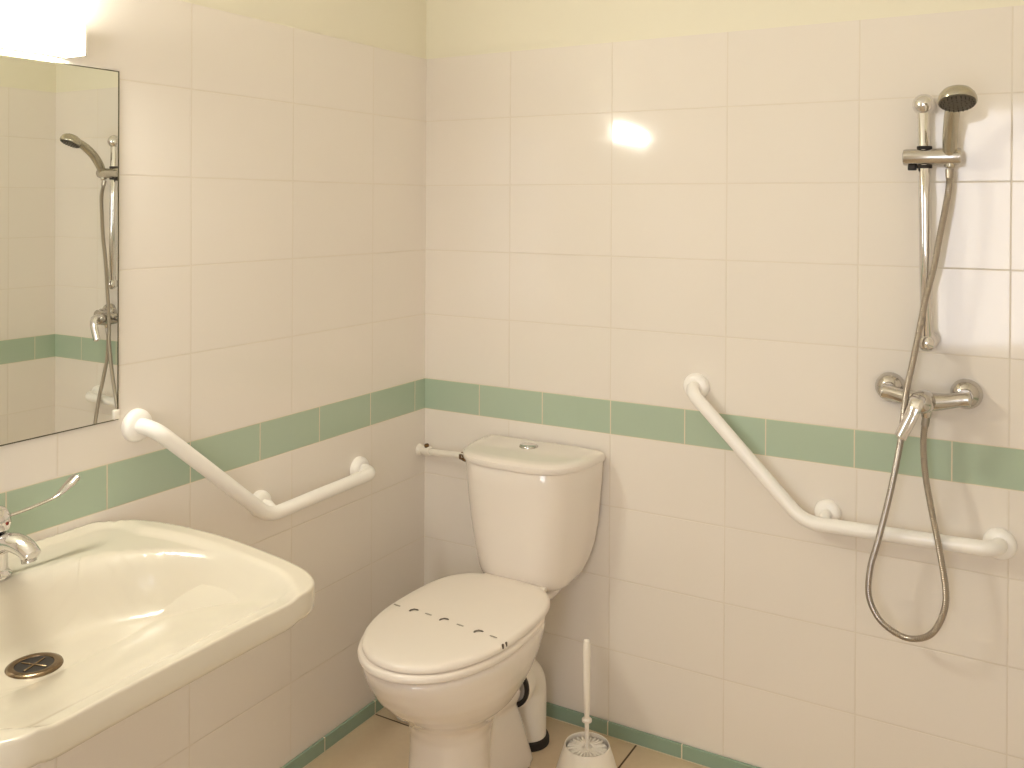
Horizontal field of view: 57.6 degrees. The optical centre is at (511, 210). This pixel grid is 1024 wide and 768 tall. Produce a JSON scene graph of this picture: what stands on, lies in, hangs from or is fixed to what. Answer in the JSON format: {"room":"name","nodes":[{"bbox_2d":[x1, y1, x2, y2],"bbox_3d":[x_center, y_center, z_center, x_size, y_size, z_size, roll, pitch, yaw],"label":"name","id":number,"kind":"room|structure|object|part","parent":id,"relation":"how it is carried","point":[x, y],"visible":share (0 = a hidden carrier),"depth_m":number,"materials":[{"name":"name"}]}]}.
{"room":"accessible bathroom","nodes":[
{"label":"accessible bathroom","id":0,"kind":"room"},
{"bbox_2d":[0,0,426,767],"bbox_3d":[-1.062,0.302,1.662,0.120,2.520,3.190,0,0,30],"label":"wall","id":1,"kind":"structure","parent":0,"point":[272,153],"depth_m":2.32,"materials":[{"name":"white tile"}]},
{"bbox_2d":[0,12,86,58],"bbox_3d":[-0.948,-0.326,1.657,0.084,0.057,0.378,0,0,30],"label":"wall lamp","id":2,"kind":"object","parent":1,"relation":"attached to","point":[17,33],"visible":1,"depth_m":1.72,"materials":[{"name":"white plastic"}]},
{"bbox_3d":[-0.975,-0.324,1.673,0.022,0.048,0.378,0,0,30],"label":"plate","id":3,"kind":"part","parent":2,"relation":"part of","materials":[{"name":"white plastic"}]},
{"bbox_2d":[0,54,119,445],"bbox_3d":[-0.975,0.075,1.677,0.010,0.727,0.618,0,0,30],"label":"wall mirror","id":4,"kind":"object","parent":1,"relation":"attached to","point":[59,122],"visible":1,"depth_m":1.82,"materials":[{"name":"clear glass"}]},
{"bbox_2d":[0,520,314,767],"bbox_3d":[-0.732,0.714,1.529,0.588,0.152,0.704,0,0,30],"label":"washbasin","id":5,"kind":"object","parent":1,"relation":"attached to","point":[110,620],"visible":0.99,"depth_m":1.63,"materials":[{"name":"beige ceramic"}]},
{"bbox_2d":[0,474,79,580],"bbox_3d":[-0.856,0.575,1.685,0.133,0.146,0.186,0,0,30],"label":"tap","id":6,"kind":"object","parent":5,"relation":"on","point":[18,544],"visible":1,"depth_m":1.63,"materials":[{"name":"silver metal"}]},
{"bbox_3d":[-0.878,0.591,1.628,0.115,0.051,0.051,0,0,27],"label":"spout","id":7,"kind":"part","parent":6,"relation":"part of","materials":[{"name":"silver metal"}]},
{"bbox_3d":[-0.863,0.526,1.716,0.025,0.048,0.140,0,0,31],"label":"lever","id":8,"kind":"part","parent":6,"relation":"part of","materials":[{"name":"silver metal"}]},
{"bbox_2d":[121,408,374,520],"bbox_3d":[-0.587,0.594,2.289,0.076,0.343,0.808,0,0,30],"label":"grab bar","id":9,"kind":"object","parent":1,"relation":"attached to","point":[138,424],"visible":1,"depth_m":2.14,"materials":[{"name":"white plastic"}]},
{"bbox_3d":[-0.596,0.728,2.282,0.047,0.035,0.025,0,0,30],"label":"support post","id":10,"kind":"part","parent":9,"relation":"part of","materials":[{"name":"white plastic"}]},
{"bbox_2d":[281,699,384,767],"bbox_3d":[-1.014,1.442,1.636,0.007,0.040,2.950,0,0,30],"label":"baseboard","id":11,"kind":"structure","parent":1,"relation":"attached to","point":[329,740],"depth_m":2.54,"materials":[{"name":"green tile"}]},
{"bbox_2d":[305,708,705,767],"bbox_3d":[-0.475,1.520,0.699,2.120,0.100,4.270,0,0,30],"label":"floor","id":12,"kind":"structure","parent":0,"point":[383,741],"depth_m":2.52,"materials":[{"name":"beige tile"}]},
{"bbox_2d":[358,435,604,767],"bbox_3d":[-0.098,1.062,2.371,0.402,0.802,0.736,0,0,30],"label":"toilet","id":13,"kind":"object","parent":12,"relation":"on","point":[451,658],"visible":1,"depth_m":2.36,"materials":[{"name":"white ceramic"}]},
{"bbox_3d":[-0.150,1.031,2.292,0.378,0.020,0.538,0,0,30],"label":"seat","id":14,"kind":"part","parent":13,"relation":"part of","materials":[{"name":"white plastic"}]},
{"bbox_3d":[-0.141,1.010,2.302,0.367,0.020,0.549,0,0,30],"label":"lid","id":15,"kind":"part","parent":13,"relation":"part of","materials":[{"name":"white plastic"}]},
{"bbox_3d":[-0.115,1.244,2.356,0.367,0.438,0.660,0,0,30],"label":"bowl","id":16,"kind":"part","parent":13,"relation":"part of","materials":[{"name":"white ceramic"}]},
{"bbox_3d":[0.034,0.679,2.578,0.386,0.026,0.229,0,0,30],"label":"cistern lid","id":17,"kind":"part","parent":13,"relation":"part of","materials":[{"name":"white ceramic"}]},
{"bbox_2d":[517,659,548,751],"bbox_3d":[0.031,1.331,2.541,0.117,0.263,0.182,0,0,26],"label":"pipe","id":18,"kind":"object","parent":12,"relation":"on","point":[531,704],"visible":0.45,"depth_m":2.52,"materials":[{"name":"white plastic"}]},
{"bbox_2d":[556,732,616,767],"bbox_3d":[0.189,1.404,2.345,0.175,0.120,0.175,0,0,30],"label":"brush holder","id":19,"kind":"object","parent":12,"relation":"on","point":[567,759],"visible":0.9,"depth_m":2.31,"materials":[{"name":"white plastic"}]},
{"bbox_2d":[567,639,606,756],"bbox_3d":[0.190,1.260,2.345,0.108,0.370,0.108,0,0,30],"label":"toilet brush","id":20,"kind":"object","parent":19,"relation":"in","point":[589,747],"visible":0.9,"depth_m":2.33,"materials":[{"name":"white plastic"}]},
{"bbox_3d":[0.188,1.217,2.338,0.025,0.285,0.028,0,0,30],"label":"handle","id":21,"kind":"part","parent":20,"relation":"part of","materials":[{"name":"white plastic"}]},
{"bbox_2d":[424,0,1023,767],"bbox_3d":[0.573,0.306,2.487,1.892,2.520,0.120,0,0,30],"label":"wall","id":22,"kind":"structure","parent":0,"point":[627,200],"depth_m":2.40,"materials":[{"name":"white tile"}]},
{"bbox_2d":[416,443,465,461],"bbox_3d":[-0.202,0.730,2.792,0.038,0.059,0.259,0,0,-43],"label":"water valve","id":23,"kind":"object","parent":22,"relation":"attached to","point":[427,450],"visible":0.88,"depth_m":2.82,"materials":[{"name":"white plastic"}]},
{"bbox_2d":[546,702,759,767],"bbox_3d":[0.535,1.446,2.439,1.866,0.040,0.007,0,0,30],"label":"baseboard","id":24,"kind":"structure","parent":22,"relation":"attached to","point":[665,746],"depth_m":2.53,"materials":[{"name":"green tile"}]},
{"bbox_2d":[683,373,1016,559],"bbox_3d":[0.778,0.610,2.255,0.783,0.353,0.076,0,0,30],"label":"grab bar","id":25,"kind":"object","parent":22,"relation":"attached to","point":[998,543],"visible":1,"depth_m":2.25,"materials":[{"name":"white plastic"}]},
{"bbox_3d":[0.762,0.749,2.268,0.025,0.035,0.047,0,0,30],"label":"support post","id":26,"kind":"part","parent":25,"relation":"part of","materials":[{"name":"white plastic"}]},
{"bbox_2d":[875,372,982,440],"bbox_3d":[0.935,0.450,2.116,0.232,0.125,0.159,0,0,30],"label":"shower mixer","id":27,"kind":"object","parent":22,"relation":"attached to","point":[964,393],"visible":0.97,"depth_m":2.10,"materials":[{"name":"silver metal"}]},
{"bbox_2d":[865,169,953,641],"bbox_3d":[0.906,0.444,2.129,0.180,1.075,0.053,0,0,26],"label":"shower hose","id":28,"kind":"object","parent":27,"relation":"hanging from","point":[949,173],"visible":0.98,"depth_m":2.11,"materials":[{"name":"metal"}]},
{"bbox_3d":[0.890,0.462,2.080,0.062,0.100,0.052,0,0,30],"label":"lever","id":29,"kind":"part","parent":27,"relation":"part of","materials":[{"name":"silver metal"}]},
{"bbox_2d":[920,411,931,417],"bbox_3d":[0.943,0.463,2.120,0.025,0.019,0.026,0,0,30],"label":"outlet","id":30,"kind":"object","parent":27,"relation":"attached to","point":[927,415],"depth_m":2.11,"materials":[{"name":"silver metal"}]},
{"bbox_2d":[902,94,962,351],"bbox_3d":[0.967,0.029,2.142,0.124,0.592,0.079,0,0,30],"label":"shower rail","id":31,"kind":"object","parent":22,"relation":"attached to","point":[924,157],"visible":0.96,"depth_m":2.12,"materials":[{"name":"silver metal"}]},
{"bbox_3d":[0.921,-0.098,2.143,0.018,0.012,0.014,0,0,30],"label":"slider knob","id":32,"kind":"part","parent":31,"relation":"part of","materials":[{"name":"black plastic"}]},
{"bbox_2d":[937,85,977,167],"bbox_3d":[0.974,-0.180,2.029,0.078,0.172,0.172,0,0,30],"label":"shower","id":33,"kind":"object","parent":31,"relation":"attached to","point":[953,99],"visible":0.98,"depth_m":2.00,"materials":[{"name":"silver metal"}]},
{"bbox_3d":[0.969,-0.174,2.053,0.032,0.160,0.136,0,0,20],"label":"handle","id":34,"kind":"part","parent":33,"relation":"part of","materials":[{"name":"silver metal"}]}
]}

